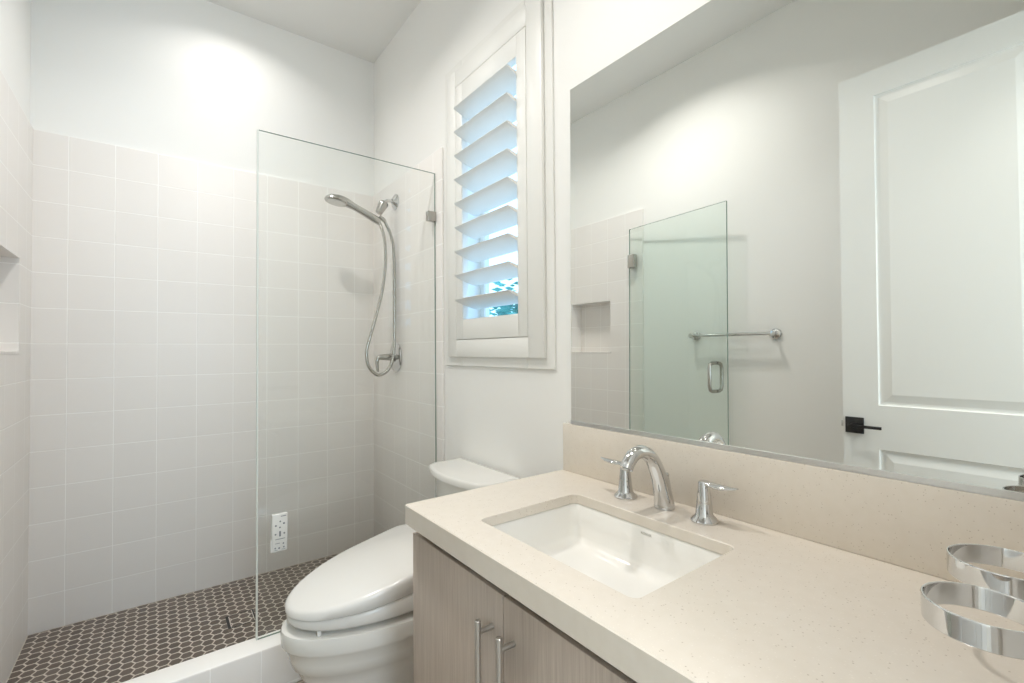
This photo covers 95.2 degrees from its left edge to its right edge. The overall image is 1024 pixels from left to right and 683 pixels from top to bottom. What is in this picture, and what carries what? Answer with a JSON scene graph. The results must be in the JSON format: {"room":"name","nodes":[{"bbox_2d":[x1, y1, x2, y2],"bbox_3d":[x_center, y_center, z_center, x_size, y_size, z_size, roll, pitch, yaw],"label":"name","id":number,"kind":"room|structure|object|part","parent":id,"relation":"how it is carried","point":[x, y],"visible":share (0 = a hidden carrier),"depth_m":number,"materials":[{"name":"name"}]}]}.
{"room":"bathroom","nodes":[
{"label":"bathroom","id":0,"kind":"room"},
{"bbox_2d":[0,0,32,682],"bbox_3d":[-1.298,-0.258,0.862,0.164,3.120,3.133,0,-1,-37],"label":"wall","id":1,"kind":"structure","parent":0,"point":[16,130],"depth_m":1.82,"materials":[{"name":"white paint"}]},
{"bbox_2d":[6,553,339,682],"bbox_3d":[-1.228,1.290,2.145,1.545,0.070,0.815,0,-1,-37],"label":"floor","id":2,"kind":"structure","parent":0,"point":[128,644],"depth_m":2.00,"materials":[{"name":"brown tile"}]},
{"bbox_2d":[225,609,255,628],"bbox_3d":[-1.227,1.254,2.115,0.110,0.001,0.116,0,-1,-37],"label":"shower drain","id":3,"kind":"object","parent":2,"relation":"on","point":[241,618],"visible":0.98,"depth_m":2.11,"materials":[{"name":"black"}]},
{"bbox_2d":[28,0,373,634],"bbox_3d":[-1.529,-0.225,2.552,1.545,3.120,0.162,0,-1,-37],"label":"wall","id":4,"kind":"structure","parent":0,"point":[146,116],"depth_m":2.37,"materials":[{"name":"white tile"}]},
{"bbox_2d":[206,0,420,62],"bbox_3d":[-0.188,-1.888,0.804,1.845,0.120,4.633,0,-1,-37],"label":"ceiling","id":5,"kind":"structure","parent":0,"point":[362,29],"depth_m":2.59,"materials":[{"name":"white paint"}]},
{"bbox_2d":[373,0,710,535],"bbox_3d":[0.040,-0.250,1.880,0.162,3.120,3.133,0,-1,-37],"label":"wall","id":6,"kind":"structure","parent":0,"point":[510,421],"depth_m":2.25,"materials":[{"name":"white paint"}]},
{"bbox_2d":[324,194,395,376],"bbox_3d":[-0.824,-0.294,2.548,0.379,0.973,0.120,0,-1,-37],"label":"shower","id":7,"kind":"object","parent":6,"relation":"attached to","point":[333,199],"visible":1,"depth_m":2.57,"materials":[{"name":"silver metal"}]},
{"bbox_3d":[-0.836,-0.717,2.549,0.249,0.126,0.048,0,-1,-37],"label":"handle","id":8,"kind":"part","parent":7,"relation":"part of","materials":[{"name":"silver metal"}]},
{"bbox_2d":[375,194,398,222],"bbox_3d":[-0.714,-0.756,2.643,0.118,0.175,0.088,0,-1,-37],"label":"bracket","id":9,"kind":"object","parent":6,"relation":"attached to","point":[382,205],"visible":1,"depth_m":2.62,"materials":[{"name":"silver metal"}]},
{"bbox_2d":[375,343,401,371],"bbox_3d":[-0.709,0.090,2.626,0.123,0.166,0.166,0,-1,-37],"label":"shower valve","id":10,"kind":"object","parent":6,"relation":"attached to","point":[397,363],"visible":0.73,"depth_m":2.62,"materials":[{"name":"silver metal"}]},
{"bbox_3d":[-0.743,0.122,2.599,0.035,0.094,0.024,0,-1,-37],"label":"lever","id":11,"kind":"part","parent":10,"relation":"part of","materials":[{"name":"silver metal"}]},
{"bbox_3d":[-0.709,0.088,2.626,0.085,0.042,0.042,0,-1,-37],"label":"stem","id":12,"kind":"part","parent":10,"relation":"part of","materials":[{"name":"silver metal"}]},
{"bbox_2d":[445,0,555,369],"bbox_3d":[-0.032,-0.588,1.965,0.138,1.388,0.758,0,-1,-37],"label":"window","id":13,"kind":"structure","parent":6,"relation":"in","point":[548,363],"depth_m":1.65,"materials":[{"name":"white paint"}]},
{"bbox_3d":[0.008,-0.632,2.001,0.030,1.250,0.490,0,-1,-37],"label":"frame","id":14,"kind":"part","parent":13,"relation":"part of","materials":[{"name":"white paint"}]},
{"bbox_2d":[447,0,545,357],"bbox_3d":[-0.088,-0.588,1.922,0.115,1.305,0.674,0,-1,-37],"label":"plantation shutter","id":15,"kind":"object","parent":13,"relation":"attached to","point":[482,91],"visible":0.99,"depth_m":1.85,"materials":[{"name":"white paint"}]},
{"bbox_3d":[-0.094,-1.118,1.937,0.030,0.084,0.396,0,-1,-37],"label":"rail","id":16,"kind":"part","parent":15,"relation":"part of","materials":[{"name":"white paint"}]},
{"bbox_3d":[-0.085,-0.057,1.917,0.030,0.088,0.396,0,-1,-37],"label":"rail","id":17,"kind":"part","parent":15,"relation":"part of","materials":[{"name":"white paint"}]},
{"bbox_2d":[563,422,1023,582],"bbox_3d":[0.517,0.338,1.117,0.020,0.156,1.122,0,-1,-37],"label":"backsplash","id":18,"kind":"structure","parent":6,"relation":"attached to","point":[910,525],"depth_m":0.94,"materials":[{"name":"stone"}]},
{"bbox_2d":[570,0,1023,500],"bbox_3d":[0.520,-0.295,1.119,0.016,1.110,1.078,0,-1,-37],"label":"wall mirror","id":19,"kind":"object","parent":6,"relation":"attached to","point":[797,226],"visible":1,"depth_m":0.97,"materials":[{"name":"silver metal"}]},
{"bbox_3d":[-0.163,1.341,0.744,1.845,0.100,4.633,0,-1,-37],"label":"floor","id":20,"kind":"structure","parent":0,"visible":0},
{"bbox_2d":[122,629,302,682],"bbox_3d":[-0.951,1.232,1.780,1.545,0.170,0.108,0,-1,-37],"label":"shower curb","id":21,"kind":"object","parent":20,"relation":"on","point":[264,660],"visible":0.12,"depth_m":1.71,"materials":[{"name":"tile"}]},
{"bbox_2d":[256,129,435,639],"bbox_3d":[-0.682,0.160,2.049,0.778,1.977,0.028,0,-1,-37],"label":"screen","id":22,"kind":"object","parent":21,"relation":"on","point":[430,215],"visible":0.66,"depth_m":1.82,"materials":[{"name":"clear glass"}]},
{"bbox_2d":[270,512,287,552],"bbox_3d":[-0.916,0.751,1.837,0.060,0.148,0.017,0,-1,-37],"label":"remote","id":23,"kind":"object","parent":22,"relation":"attached to","point":[279,521],"visible":1,"depth_m":1.83,"materials":[{"name":"white plastic"}]},
{"bbox_2d":[280,458,518,682],"bbox_3d":[-0.403,0.911,1.673,0.777,0.798,0.430,0,-1,-37],"label":"toilet","id":24,"kind":"object","parent":20,"relation":"on","point":[381,651],"visible":0.36,"depth_m":1.45,"materials":[{"name":"white ceramic"}]},
{"bbox_3d":[-0.430,1.100,1.644,0.702,0.419,0.394,0,-1,-37],"label":"bowl","id":25,"kind":"part","parent":24,"relation":"part of","materials":[{"name":"white ceramic"}]},
{"bbox_2d":[285,524,416,636],"bbox_3d":[-0.471,0.806,1.620,0.576,0.168,0.380,0,-1,-37],"label":"lid","id":26,"kind":"object","parent":24,"relation":"on","point":[371,581],"visible":0.62,"depth_m":1.49,"materials":[{"name":"white plastic"}]},
{"bbox_3d":[-0.478,0.835,1.614,0.549,0.083,0.378,0,-1,-37],"label":"seat","id":27,"kind":"part","parent":26,"relation":"part of","materials":[{"name":"white plastic"}]},
{"bbox_3d":[-0.169,0.727,1.852,0.178,0.370,0.396,0,-1,-37],"label":"tank","id":28,"kind":"part","parent":24,"relation":"part of","materials":[{"name":"white ceramic"}]},
{"bbox_3d":[-0.180,0.527,1.852,0.209,0.028,0.430,0,-1,-37],"label":"tank lid","id":29,"kind":"part","parent":24,"relation":"part of","materials":[{"name":"white ceramic"}]},
{"bbox_2d":[413,532,636,682],"bbox_3d":[0.285,0.880,0.935,0.598,0.822,1.118,0,-1,-37],"label":"vanity cabinet","id":30,"kind":"object","parent":20,"relation":"on","point":[467,629],"visible":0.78,"depth_m":0.97,"materials":[{"name":"grey"}]},
{"bbox_3d":[-0.130,0.846,1.072,0.019,0.692,0.400,0,-1,-37],"label":"door","id":31,"kind":"part","parent":30,"relation":"part of","materials":[{"name":"laminate"}]},
{"bbox_3d":[-0.055,0.643,0.925,0.042,0.192,0.013,0,-1,-37],"label":"handle","id":32,"kind":"part","parent":30,"relation":"part of","materials":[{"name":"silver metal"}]},
{"bbox_3d":[-0.012,0.642,0.869,0.042,0.192,0.013,0,-1,-37],"label":"handle","id":33,"kind":"part","parent":30,"relation":"part of","materials":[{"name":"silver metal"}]},
{"bbox_3d":[0.105,0.838,0.763,0.019,0.692,0.370,0,-1,-37],"label":"door","id":34,"kind":"part","parent":30,"relation":"part of","materials":[{"name":"laminate"}]},
{"bbox_2d":[405,470,1023,682],"bbox_3d":[0.293,0.441,0.947,0.581,0.052,1.128,0,-1,-37],"label":"countertop","id":35,"kind":"structure","parent":30,"relation":"on","point":[775,606],"depth_m":0.74,"materials":[{"name":"stone"}]},
{"bbox_2d":[492,503,721,597],"bbox_3d":[0.187,0.506,1.022,0.368,0.126,0.503,0,-1,-37],"label":"sink","id":36,"kind":"object","parent":35,"relation":"in","point":[634,560],"visible":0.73,"depth_m":1.16,"materials":[{"name":"white ceramic"}]},
{"bbox_2d":[601,445,738,525],"bbox_3d":[0.332,0.335,1.143,0.192,0.170,0.394,0,-1,-37],"label":"faucet","id":37,"kind":"object","parent":35,"relation":"on","point":[662,492],"visible":1,"depth_m":1.13,"materials":[{"name":"silver metal"}]},
{"bbox_3d":[0.283,0.334,1.297,0.026,0.014,0.089,0,-1,-37],"label":"lever","id":38,"kind":"part","parent":37,"relation":"part of","materials":[{"name":"silver metal"}]},
{"bbox_3d":[0.307,0.374,1.267,0.061,0.092,0.061,0,-1,-37],"label":"handle","id":39,"kind":"part","parent":37,"relation":"part of","materials":[{"name":"silver metal"}]},
{"bbox_3d":[0.330,0.335,1.139,0.184,0.170,0.052,0,-1,-37],"label":"spout","id":40,"kind":"part","parent":37,"relation":"part of","materials":[{"name":"silver metal"}]},
{"bbox_3d":[0.446,0.370,1.084,0.061,0.092,0.061,0,-1,-37],"label":"handle","id":41,"kind":"part","parent":37,"relation":"part of","materials":[{"name":"silver metal"}]},
{"bbox_3d":[0.467,0.328,1.054,0.026,0.014,0.089,0,-1,-37],"label":"lever","id":42,"kind":"part","parent":37,"relation":"part of","materials":[{"name":"silver metal"}]},
{"bbox_3d":[0.283,-0.283,0.172,1.545,3.120,0.120,0,-1,-37],"label":"wall","id":43,"kind":"structure","parent":0,"visible":0},
{"bbox_2d":[920,544,1023,659],"bbox_3d":[0.567,0.289,0.532,0.265,0.030,0.132,0,-1,-37],"label":"holder","id":44,"kind":"object","parent":43,"relation":"attached to","point":[980,589],"visible":1,"depth_m":0.53,"materials":[{"name":"silver metal"}]},
{"label":"outside","id":45,"kind":"structure","parent":0,"visible":0},
{"bbox_3d":[1.170,1.426,5.883,6.200,0.100,8.000,0,-1,-37],"label":"ground","id":46,"kind":"structure","parent":45,"visible":0},
{"bbox_2d":[489,279,517,315],"bbox_3d":[0.353,0.241,6.479,2.151,2.320,2.062,0,-1,-37],"label":"tree","id":47,"kind":"object","parent":46,"relation":"on","point":[506,309],"visible":0.08,"depth_m":6.29,"materials":[{"name":"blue plant"}]}
]}

